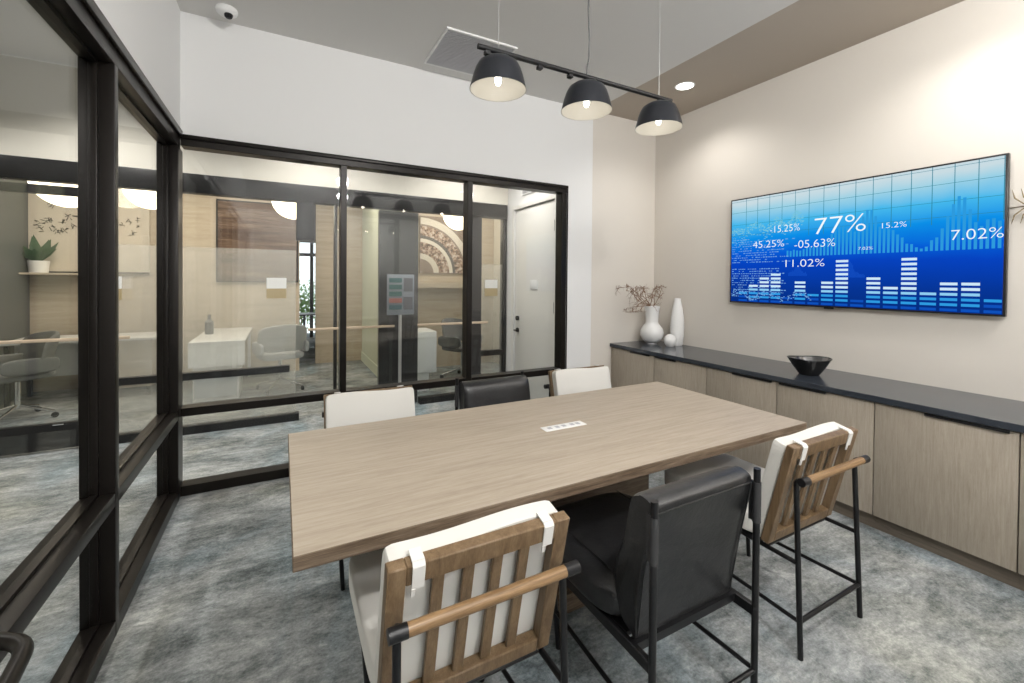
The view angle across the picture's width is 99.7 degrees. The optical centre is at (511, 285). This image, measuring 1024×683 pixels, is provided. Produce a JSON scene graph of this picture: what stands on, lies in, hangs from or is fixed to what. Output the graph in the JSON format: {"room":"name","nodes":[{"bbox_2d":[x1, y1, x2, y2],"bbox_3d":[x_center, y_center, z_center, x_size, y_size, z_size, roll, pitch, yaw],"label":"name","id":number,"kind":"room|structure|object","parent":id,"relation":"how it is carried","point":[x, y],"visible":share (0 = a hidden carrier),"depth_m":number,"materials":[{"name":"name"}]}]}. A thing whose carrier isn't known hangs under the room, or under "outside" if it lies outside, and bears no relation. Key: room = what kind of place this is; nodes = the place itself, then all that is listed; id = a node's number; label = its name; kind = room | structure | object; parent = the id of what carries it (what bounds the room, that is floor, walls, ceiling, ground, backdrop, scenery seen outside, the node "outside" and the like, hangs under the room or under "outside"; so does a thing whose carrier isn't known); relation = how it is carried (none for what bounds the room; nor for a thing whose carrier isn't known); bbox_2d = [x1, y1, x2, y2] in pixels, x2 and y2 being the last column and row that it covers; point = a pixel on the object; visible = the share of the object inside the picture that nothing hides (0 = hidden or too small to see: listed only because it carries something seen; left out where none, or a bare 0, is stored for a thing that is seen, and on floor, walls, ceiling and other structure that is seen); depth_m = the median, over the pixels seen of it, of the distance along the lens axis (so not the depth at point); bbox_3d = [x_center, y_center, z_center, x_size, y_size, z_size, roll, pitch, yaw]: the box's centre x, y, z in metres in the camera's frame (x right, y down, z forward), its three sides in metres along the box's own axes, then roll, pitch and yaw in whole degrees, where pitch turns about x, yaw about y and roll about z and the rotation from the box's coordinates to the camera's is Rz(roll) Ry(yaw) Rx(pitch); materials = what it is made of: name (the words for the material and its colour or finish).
{"room":"office","nodes":[
{"label":"office","id":0,"kind":"room"},
{"bbox_2d":[0,179,29,405],"bbox_3d":[-5.867,-0.110,4.805,0.120,3.000,1.600,0,1,-28],"label":"wall","id":1,"kind":"structure","parent":0,"point":[14,286],"depth_m":5.19,"materials":[{"name":"grey paint"}]},
{"bbox_2d":[19,272,77,274],"bbox_3d":[-5.910,-0.146,5.511,0.650,0.024,0.208,0,1,-28],"label":"wall shelf","id":2,"kind":"object","parent":1,"relation":"attached to","point":[19,272],"visible":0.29,"depth_m":5.44,"materials":[{"name":"brown wood"}]},
{"bbox_2d":[22,235,58,272],"bbox_3d":[-5.997,-0.399,5.459,0.411,0.482,0.200,0,1,-28],"label":"potted plant","id":3,"kind":"object","parent":2,"relation":"on","point":[36,254],"visible":0.96,"depth_m":5.44,"materials":[{"name":"green plant"}]},
{"bbox_2d":[94,0,179,126],"bbox_3d":[-0.931,-0.157,0.317,0.130,3.290,5.839,0,1,-28],"label":"wall","id":4,"kind":"structure","parent":0,"point":[149,30],"depth_m":2.32,"materials":[{"name":"white paint"}]},
{"bbox_2d":[0,0,182,682],"bbox_3d":[-1.249,0.234,1.122,0.291,2.482,4.355,0,1,-28],"label":"window","id":5,"kind":"structure","parent":4,"relation":"in","point":[108,73],"depth_m":1.76,"materials":[{"name":"black metal"}]},
{"bbox_2d":[30,188,299,391],"bbox_3d":[-5.476,-0.270,5.974,4.550,3.300,0.100,0,1,-28],"label":"wall","id":6,"kind":"structure","parent":0,"point":[53,298],"depth_m":6.33,"materials":[{"name":"brown wood"}]},
{"bbox_2d":[28,189,149,273],"bbox_3d":[-5.661,-0.740,5.781,1.260,1.160,0.049,0,1,-28],"label":"artwork","id":7,"kind":"object","parent":6,"relation":"attached to","point":[47,221],"visible":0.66,"depth_m":5.71,"materials":[{"name":"beige paper"}]},
{"bbox_2d":[216,199,297,281],"bbox_3d":[-3.934,-0.665,6.708,1.100,1.240,0.039,0,1,-28],"label":"framed artwork","id":8,"kind":"object","parent":6,"relation":"attached to","point":[255,243],"visible":0.83,"depth_m":6.66,"materials":[{"name":"brown"}]},
{"bbox_2d":[0,54,507,204],"bbox_3d":[-3.132,-1.462,4.098,6.919,0.809,0.119,0,1,-28],"label":"ceiling","id":9,"kind":"structure","parent":0,"point":[39,99],"depth_m":3.84,"materials":[{"name":"beige paint"}]},
{"bbox_2d":[0,154,506,443],"bbox_3d":[-3.157,0.183,4.126,6.907,2.480,0.255,0,1,-28],"label":"window","id":10,"kind":"structure","parent":9,"relation":"in","point":[397,231],"depth_m":4.90,"materials":[{"name":"black metal"}]},
{"bbox_2d":[0,181,129,455],"bbox_3d":[-4.031,0.279,3.583,1.345,2.245,0.115,0,1,-28],"label":"door","id":11,"kind":"structure","parent":10,"relation":"in","point":[65,434],"depth_m":3.63,"materials":[{"name":"black metal"}]},
{"bbox_2d":[119,276,121,299],"bbox_3d":[-3.595,0.027,3.845,0.180,0.210,0.008,0,1,-28],"label":"room sign","id":12,"kind":"object","parent":10,"relation":"attached to","point":[120,277],"visible":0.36,"depth_m":3.88,"materials":[{"name":"white plastic"}]},
{"bbox_2d":[267,278,285,297],"bbox_3d":[-2.434,0.030,4.464,0.180,0.210,0.008,0,1,-28],"label":"room sign","id":13,"kind":"object","parent":10,"relation":"attached to","point":[276,287],"visible":1,"depth_m":4.46,"materials":[{"name":"white plastic"}]},
{"bbox_2d":[485,280,497,295],"bbox_3d":[-0.272,0.035,5.615,0.180,0.210,0.008,0,1,-28],"label":"room sign","id":14,"kind":"object","parent":10,"relation":"attached to","point":[490,285],"visible":1,"depth_m":5.61,"materials":[{"name":"white plastic"}]},
{"bbox_2d":[300,205,315,242],"bbox_3d":[-3.576,-1.182,7.537,0.270,0.880,0.100,0,1,-28],"label":"lintel","id":15,"kind":"object","parent":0,"point":[314,241],"visible":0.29,"depth_m":7.55,"materials":[{"name":"grey"}]},
{"bbox_2d":[315,205,362,363],"bbox_3d":[-3.122,-0.121,7.797,0.780,3.000,0.100,0,1,-28],"label":"wall","id":16,"kind":"structure","parent":0,"point":[324,213],"depth_m":7.71,"materials":[{"name":"brown wood"}]},
{"bbox_2d":[362,209,411,364],"bbox_3d":[-2.019,-0.098,6.685,0.120,3.000,3.100,0,1,-28],"label":"wall","id":17,"kind":"structure","parent":0,"point":[370,216],"depth_m":7.20,"materials":[{"name":"grey paint"}]},
{"bbox_2d":[361,351,376,375],"bbox_3d":[-2.092,1.322,6.670,0.014,0.160,2.900,0,1,-28],"label":"baseboard","id":18,"kind":"structure","parent":17,"relation":"attached to","point":[368,362],"depth_m":7.17,"materials":[{"name":"grey paint"}]},
{"bbox_2d":[180,11,655,379],"bbox_3d":[-0.344,-0.196,4.010,4.638,3.290,0.130,0,1,-28],"label":"wall","id":19,"kind":"structure","parent":0,"point":[239,83],"depth_m":3.80,"materials":[{"name":"white paint"}]},
{"bbox_2d":[180,134,568,496],"bbox_3d":[-0.871,0.216,3.719,3.187,2.464,0.134,0,1,-28],"label":"window","id":20,"kind":"structure","parent":19,"relation":"in","point":[188,142],"depth_m":3.49,"materials":[{"name":"black metal"}]},
{"bbox_2d":[418,213,493,366],"bbox_3d":[-1.185,-0.100,7.469,2.070,3.000,0.100,0,1,-28],"label":"wall","id":21,"kind":"structure","parent":0,"point":[435,305],"depth_m":7.50,"materials":[{"name":"brown wood"}]},
{"bbox_2d":[419,215,462,273],"bbox_3d":[-1.134,-0.679,7.408,0.920,0.960,0.035,0,1,-28],"label":"artwork","id":22,"kind":"object","parent":21,"relation":"attached to","point":[440,245],"visible":0.91,"depth_m":7.33,"materials":[{"name":"brown"}]},
{"bbox_2d":[418,283,482,287],"bbox_3d":[-1.062,0.002,7.365,1.150,0.080,0.199,0,1,-28],"label":"wall shelf","id":23,"kind":"object","parent":21,"relation":"attached to","point":[420,285],"visible":0.57,"depth_m":7.19,"materials":[{"name":"brown wood"}]},
{"bbox_2d":[0,0,964,120],"bbox_3d":[-0.616,-1.853,0.633,8.300,0.100,8.350,0,1,-28],"label":"ceiling","id":24,"kind":"structure","parent":0,"point":[727,48],"depth_m":3.12,"materials":[{"name":"white paint"}]},
{"bbox_2d":[215,3,237,19],"bbox_3d":[-1.902,-1.806,2.877,0.130,0.069,0.130,0,1,-28],"label":"dome camera","id":25,"kind":"object","parent":24,"relation":"attached to","point":[227,11],"visible":1,"depth_m":2.85,"materials":[{"name":"white plastic"}]},
{"bbox_2d":[424,26,517,75],"bbox_3d":[-0.342,-1.827,3.436,0.570,0.014,0.570,0,1,-28],"label":"ceiling vent","id":26,"kind":"object","parent":24,"relation":"in","point":[456,50],"visible":0.65,"depth_m":3.35,"materials":[{"name":"white plastic"}]},
{"bbox_2d":[470,0,682,135],"bbox_3d":[0.391,-1.356,2.225,1.285,0.915,0.262,0,1,-28],"label":"track light","id":27,"kind":"object","parent":24,"relation":"hanging from","point":[498,75],"visible":1,"depth_m":2.13,"materials":[{"name":"black metal"}]},
{"bbox_2d":[674,82,694,90],"bbox_3d":[1.582,-1.821,3.951,0.178,0.004,0.178,0,1,-28],"label":"recessed light","id":28,"kind":"object","parent":24,"relation":"in","point":[684,85],"visible":1,"depth_m":3.96,"materials":[{"name":"white plastic"}]},
{"bbox_2d":[493,219,499,363],"bbox_3d":[0.159,-0.083,7.041,0.100,3.000,1.920,0,1,-28],"label":"wall","id":29,"kind":"structure","parent":0,"point":[496,299],"depth_m":7.75,"materials":[{"name":"beige paint"}]},
{"bbox_2d":[0,333,1023,682],"bbox_3d":[-1.564,1.461,4.630,10.800,0.060,16.400,0,1,-28],"label":"floor","id":30,"kind":"structure","parent":0,"point":[219,598],"depth_m":2.02,"materials":[{"name":"carpet"}]},
{"bbox_2d":[0,331,59,419],"bbox_3d":[-5.119,0.951,4.502,0.600,0.899,0.551,1,1,26],"label":"office chair","id":31,"kind":"object","parent":30,"relation":"on","point":[33,361],"visible":0.95,"depth_m":4.48,"materials":[{"name":"grey fabric"}]},
{"bbox_2d":[0,332,156,406],"bbox_3d":[-5.271,1.018,5.425,1.400,0.740,0.700,0,1,-28],"label":"office desk","id":32,"kind":"object","parent":30,"relation":"on","point":[137,354],"visible":0.26,"depth_m":5.35,"materials":[{"name":"white laminate"}]},
{"bbox_2d":[188,327,252,402],"bbox_3d":[-3.877,1.026,5.827,0.560,0.740,1.600,0,1,-28],"label":"office desk","id":33,"kind":"object","parent":30,"relation":"on","point":[225,348],"visible":0.87,"depth_m":5.16,"materials":[{"name":"white laminate"}]},
{"bbox_2d":[205,314,213,333],"bbox_3d":[-4.055,0.524,5.781,0.100,0.260,0.100,0,1,-28],"label":"bottle","id":34,"kind":"object","parent":33,"relation":"on","point":[209,324],"visible":1,"depth_m":5.75,"materials":[{"name":"grey"}]},
{"bbox_2d":[252,324,308,395],"bbox_3d":[-3.087,0.954,5.765,0.551,0.899,0.600,1,1,45],"label":"office chair","id":35,"kind":"object","parent":30,"relation":"on","point":[278,343],"visible":0.98,"depth_m":5.58,"materials":[{"name":"grey fabric"}]},
{"bbox_2d":[299,280,314,328],"bbox_3d":[-5.678,0.575,11.598,1.475,1.473,1.413,0,1,-28],"label":"bush","id":36,"kind":"object","parent":30,"relation":"on","point":[302,302],"visible":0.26,"depth_m":11.46,"materials":[{"name":"green plant"}]},
{"bbox_2d":[299,312,314,348],"bbox_3d":[-4.434,0.978,9.213,0.600,0.745,0.600,0,1,-28],"label":"table","id":37,"kind":"object","parent":30,"relation":"on","point":[304,314],"visible":0.38,"depth_m":9.19,"materials":[{"name":"grey"}]},
{"bbox_2d":[322,385,414,590],"bbox_3d":[-0.707,1.040,2.304,0.514,0.855,0.740,0,1,-28],"label":"slatted chair","id":38,"kind":"object","parent":30,"relation":"on","point":[365,406],"visible":0.3,"depth_m":2.47,"materials":[{"name":"white fabric"}]},
{"bbox_2d":[325,387,414,427],"bbox_3d":[-0.803,0.840,2.486,0.492,0.462,0.157,0,1,-28],"label":"cushion","id":39,"kind":"object","parent":38,"relation":"on","point":[356,407],"depth_m":2.47,"materials":[{"name":"white fabric"}]},
{"bbox_2d":[387,274,413,382],"bbox_3d":[-1.254,0.656,4.839,0.300,1.550,0.280,0,1,-28],"label":"sign stand","id":40,"kind":"object","parent":30,"relation":"on","point":[400,288],"visible":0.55,"depth_m":4.83,"materials":[{"name":"grey metal"}]},
{"bbox_2d":[417,328,436,391],"bbox_3d":[-1.259,1.017,5.975,0.280,0.800,0.500,0,1,-28],"label":"storage cabinet","id":41,"kind":"object","parent":30,"relation":"on","point":[427,338],"visible":0.49,"depth_m":5.77,"materials":[{"name":"white laminate"}]},
{"bbox_2d":[438,318,482,377],"bbox_3d":[-0.786,0.965,6.591,0.551,0.899,0.600,1,1,31],"label":"office chair","id":42,"kind":"object","parent":30,"relation":"on","point":[451,339],"visible":0.59,"depth_m":6.51,"materials":[{"name":"grey fabric"}]},
{"bbox_2d":[349,500,580,682],"bbox_3d":[-0.215,1.055,1.385,0.514,0.855,0.740,0,1,-28],"label":"slatted chair","id":43,"kind":"object","parent":30,"relation":"on","point":[469,602],"visible":0.96,"depth_m":1.15,"materials":[{"name":"brown wood"}]},
{"bbox_2d":[349,548,384,682],"bbox_3d":[-0.257,1.033,1.464,0.510,0.105,0.560,0,1,-28],"label":"seat cushion","id":44,"kind":"object","parent":43,"relation":"on","point":[364,569],"depth_m":1.36,"materials":[{"name":"white fabric"}]},
{"bbox_2d":[455,371,529,409],"bbox_3d":[0.015,1.043,2.651,0.560,0.853,0.724,0,1,-28],"label":"leather chair","id":45,"kind":"object","parent":30,"relation":"on","point":[491,391],"visible":0.17,"depth_m":2.83,"materials":[{"name":"black leather"}]},
{"bbox_2d":[288,382,806,619],"bbox_3d":[0.244,1.096,2.171,2.424,0.760,1.030,0,1,-28],"label":"conference table","id":46,"kind":"object","parent":30,"relation":"on","point":[356,489],"visible":0.56,"depth_m":1.83,"materials":[{"name":"beige wood"}]},
{"bbox_2d":[541,421,586,431],"bbox_3d":[0.263,0.714,2.188,0.244,0.004,0.062,0,1,-28],"label":"hub","id":47,"kind":"object","parent":46,"relation":"on","point":[575,423],"visible":1,"depth_m":2.18,"materials":[{"name":"white plastic"}]},
{"bbox_2d":[544,365,611,396],"bbox_3d":[0.633,1.044,3.007,0.514,0.855,0.740,0,1,-28],"label":"slatted chair","id":48,"kind":"object","parent":30,"relation":"on","point":[591,378],"visible":0.33,"depth_m":3.17,"materials":[{"name":"white fabric"}]},
{"bbox_2d":[611,347,653,387],"bbox_3d":[1.494,1.067,4.586,0.642,0.783,0.618,0,1,-28],"label":"base cabinet","id":49,"kind":"object","parent":30,"relation":"on","point":[629,367],"depth_m":4.45,"materials":[{"name":"grey wood"}]},
{"bbox_2d":[553,466,761,682],"bbox_3d":[0.469,1.058,1.699,0.560,0.853,0.724,0,1,-28],"label":"leather chair","id":50,"kind":"object","parent":30,"relation":"on","point":[654,562],"visible":0.86,"depth_m":1.45,"materials":[{"name":"black leather"}]},
{"bbox_2d":[555,492,632,616],"bbox_3d":[0.435,1.053,1.762,0.560,0.130,0.580,0,1,-28],"label":"seat cushion","id":51,"kind":"object","parent":50,"relation":"on","point":[597,524],"depth_m":1.63,"materials":[{"name":"leather"}]},
{"bbox_2d":[654,356,706,394],"bbox_3d":[1.776,1.076,4.057,0.642,0.783,0.579,0,1,-28],"label":"base cabinet","id":52,"kind":"object","parent":30,"relation":"on","point":[688,376],"visible":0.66,"depth_m":3.88,"materials":[{"name":"grey wood"}]},
{"bbox_2d":[706,367,776,467],"bbox_3d":[2.051,1.085,3.541,0.642,0.783,0.589,0,1,-28],"label":"base cabinet","id":53,"kind":"object","parent":30,"relation":"on","point":[750,391],"visible":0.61,"depth_m":3.33,"materials":[{"name":"grey wood"}]},
{"bbox_2d":[664,422,870,660],"bbox_3d":[1.195,1.059,2.133,0.514,0.855,0.740,0,1,-28],"label":"slatted chair","id":54,"kind":"object","parent":30,"relation":"on","point":[803,473],"visible":0.8,"depth_m":1.88,"materials":[{"name":"brown wood"}]},
{"bbox_2d":[664,454,764,531],"bbox_3d":[1.153,1.037,2.212,0.510,0.105,0.560,0,1,-28],"label":"seat cushion","id":55,"kind":"object","parent":54,"relation":"on","point":[680,472],"depth_m":2.31,"materials":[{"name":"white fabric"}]},
{"bbox_2d":[760,422,841,536],"bbox_3d":[1.295,0.865,1.946,0.492,0.462,0.157,0,1,-28],"label":"cushion","id":56,"kind":"object","parent":54,"relation":"on","point":[817,500],"depth_m":1.87,"materials":[{"name":"white fabric"}]},
{"bbox_2d":[777,382,875,527],"bbox_3d":[2.327,1.093,3.022,0.642,0.783,0.584,0,1,-28],"label":"base cabinet","id":57,"kind":"object","parent":30,"relation":"on","point":[813,407],"visible":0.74,"depth_m":2.75,"materials":[{"name":"grey wood"}]},
{"bbox_2d":[873,402,1021,588],"bbox_3d":[2.602,1.102,2.506,0.642,0.783,0.584,0,1,-28],"label":"base cabinet","id":58,"kind":"object","parent":30,"relation":"on","point":[946,487],"visible":0.98,"depth_m":2.31,"materials":[{"name":"grey wood"}]},
{"bbox_2d":[1018,433,1023,590],"bbox_3d":[2.878,1.110,1.988,0.642,0.783,0.589,0,1,-28],"label":"base cabinet","id":59,"kind":"object","parent":30,"relation":"on","point":[1021,510],"visible":0.98,"depth_m":2.10,"materials":[{"name":"grey wood"}]},
{"bbox_3d":[3.433,1.128,0.946,0.642,0.783,0.589,0,1,-28],"label":"cabinet","id":60,"kind":"object","parent":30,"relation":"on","visible":0},
{"bbox_2d":[610,340,1023,432],"bbox_3d":[2.468,0.686,2.752,0.650,0.037,4.757,0,1,-28],"label":"countertop","id":61,"kind":"structure","parent":60,"relation":"on","point":[1003,413],"depth_m":2.83,"materials":[{"name":"grey stone"}]},
{"bbox_2d":[640,306,663,343],"bbox_3d":[1.526,0.432,4.706,0.244,0.407,0.244,0,1,-28],"label":"vase","id":62,"kind":"object","parent":61,"relation":"on","point":[651,332],"visible":1,"depth_m":4.64,"materials":[{"name":"white ceramic"}]},
{"bbox_2d":[616,284,665,312],"bbox_3d":[1.441,0.181,4.579,0.460,0.391,0.500,0,1,-28],"label":"dry twigs","id":63,"kind":"object","parent":62,"relation":"in","point":[627,285],"visible":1,"depth_m":4.58,"materials":[{"name":"brown plant"}]},
{"bbox_2d":[664,334,675,346],"bbox_3d":[1.650,0.575,4.503,0.122,0.127,0.122,0,1,-28],"label":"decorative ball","id":64,"kind":"object","parent":61,"relation":"on","point":[669,340],"visible":1,"depth_m":4.46,"materials":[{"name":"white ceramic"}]},
{"bbox_2d":[670,298,683,345],"bbox_3d":[1.756,0.389,4.585,0.142,0.499,0.142,0,1,-28],"label":"vase","id":65,"kind":"object","parent":61,"relation":"on","point":[677,316],"visible":0.9,"depth_m":4.53,"materials":[{"name":"white ceramic"}]},
{"bbox_2d":[787,355,832,375],"bbox_3d":[2.196,0.596,3.191,0.285,0.126,0.252,0,1,-28],"label":"bowl","id":66,"kind":"object","parent":61,"relation":"on","point":[804,365],"visible":1,"depth_m":3.13,"materials":[{"name":"black ceramic"}]},
{"bbox_2d":[506,189,554,370],"bbox_3d":[0.270,-0.205,5.194,0.120,3.290,1.381,0,1,-28],"label":"wall","id":67,"kind":"structure","parent":0,"point":[515,197],"depth_m":5.61,"materials":[{"name":"white paint"}]},
{"bbox_2d":[522,190,531,195],"bbox_3d":[0.221,-1.180,5.141,0.019,0.160,0.400,0,1,-28],"label":"air vent","id":68,"kind":"object","parent":67,"relation":"in","point":[523,192],"visible":0.2,"depth_m":5.23,"materials":[{"name":"white plastic"}]},
{"bbox_2d":[511,194,555,398],"bbox_3d":[0.244,0.223,5.114,0.120,2.437,1.030,0,1,-28],"label":"door","id":69,"kind":"structure","parent":67,"relation":"in","point":[534,330],"depth_m":5.08,"materials":[{"name":"white paint"}]},
{"bbox_2d":[530,280,537,289],"bbox_3d":[0.260,-0.004,5.101,0.008,0.110,0.160,0,1,-28],"label":"plaque","id":70,"kind":"object","parent":69,"relation":"attached to","point":[533,283],"visible":1,"depth_m":5.08,"materials":[{"name":"white plastic"}]},
{"bbox_2d":[654,0,1023,400],"bbox_3d":[3.070,-0.147,2.448,0.120,3.290,5.839,0,1,-28],"label":"wall","id":71,"kind":"structure","parent":0,"point":[946,85],"depth_m":3.22,"materials":[{"name":"white paint"}]},
{"bbox_2d":[730,153,1010,316],"bbox_3d":[2.505,-0.300,3.319,0.055,0.974,1.768,0,1,-28],"label":"television","id":72,"kind":"object","parent":71,"relation":"attached to","point":[931,239],"visible":1,"depth_m":3.03,"materials":[{"name":"glass display screen"},{"name":"black plastic"}]},
{"bbox_2d":[1009,189,1023,223],"bbox_3d":[3.030,-0.451,2.329,0.058,0.200,0.477,0,1,-28],"label":"sprig","id":73,"kind":"object","parent":71,"relation":"attached to","point":[1015,198],"visible":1,"depth_m":2.49,"materials":[{"name":"brown plant"}]},
{"bbox_3d":[-3.532,-1.641,5.809,7.820,0.080,3.279,0,1,-28],"label":"ceiling","id":74,"kind":"structure","parent":0,"visible":0},
{"bbox_2d":[27,181,77,207],"bbox_3d":[-4.652,-1.206,4.527,0.600,0.780,0.600,0,1,-28],"label":"globe pendant","id":75,"kind":"object","parent":74,"relation":"hanging from","point":[64,201],"visible":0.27,"depth_m":4.38,"materials":[{"name":"white glass"}]},
{"bbox_2d":[122,189,155,208],"bbox_3d":[-3.922,-1.209,4.689,0.490,0.765,0.490,0,1,-28],"label":"globe pendant","id":76,"kind":"object","parent":74,"relation":"hanging from","point":[144,199],"visible":0.29,"depth_m":4.53,"materials":[{"name":"white glass"}]},
{"bbox_2d":[272,201,295,218],"bbox_3d":[-2.704,-1.203,5.338,0.480,0.770,0.480,0,1,-28],"label":"globe pendant","id":77,"kind":"object","parent":74,"relation":"hanging from","point":[286,209],"visible":0.32,"depth_m":5.17,"materials":[{"name":"white glass"}]},
{"bbox_2d":[443,215,462,229],"bbox_3d":[-0.801,-1.205,6.465,0.460,0.760,0.460,0,1,-28],"label":"globe pendant","id":78,"kind":"object","parent":74,"relation":"hanging from","point":[454,222],"visible":0.33,"depth_m":6.31,"materials":[{"name":"white glass"}]},
{"bbox_3d":[-5.179,-0.176,10.893,3.100,3.000,0.100,0,1,-28],"label":"wall","id":79,"kind":"structure","parent":0,"visible":0},
{"bbox_2d":[300,243,314,337],"bbox_3d":[-5.197,-0.026,10.874,0.850,2.700,0.080,0,1,-28],"label":"window","id":80,"kind":"structure","parent":79,"relation":"in","point":[311,254],"depth_m":10.90,"materials":[{"name":"black metal"}]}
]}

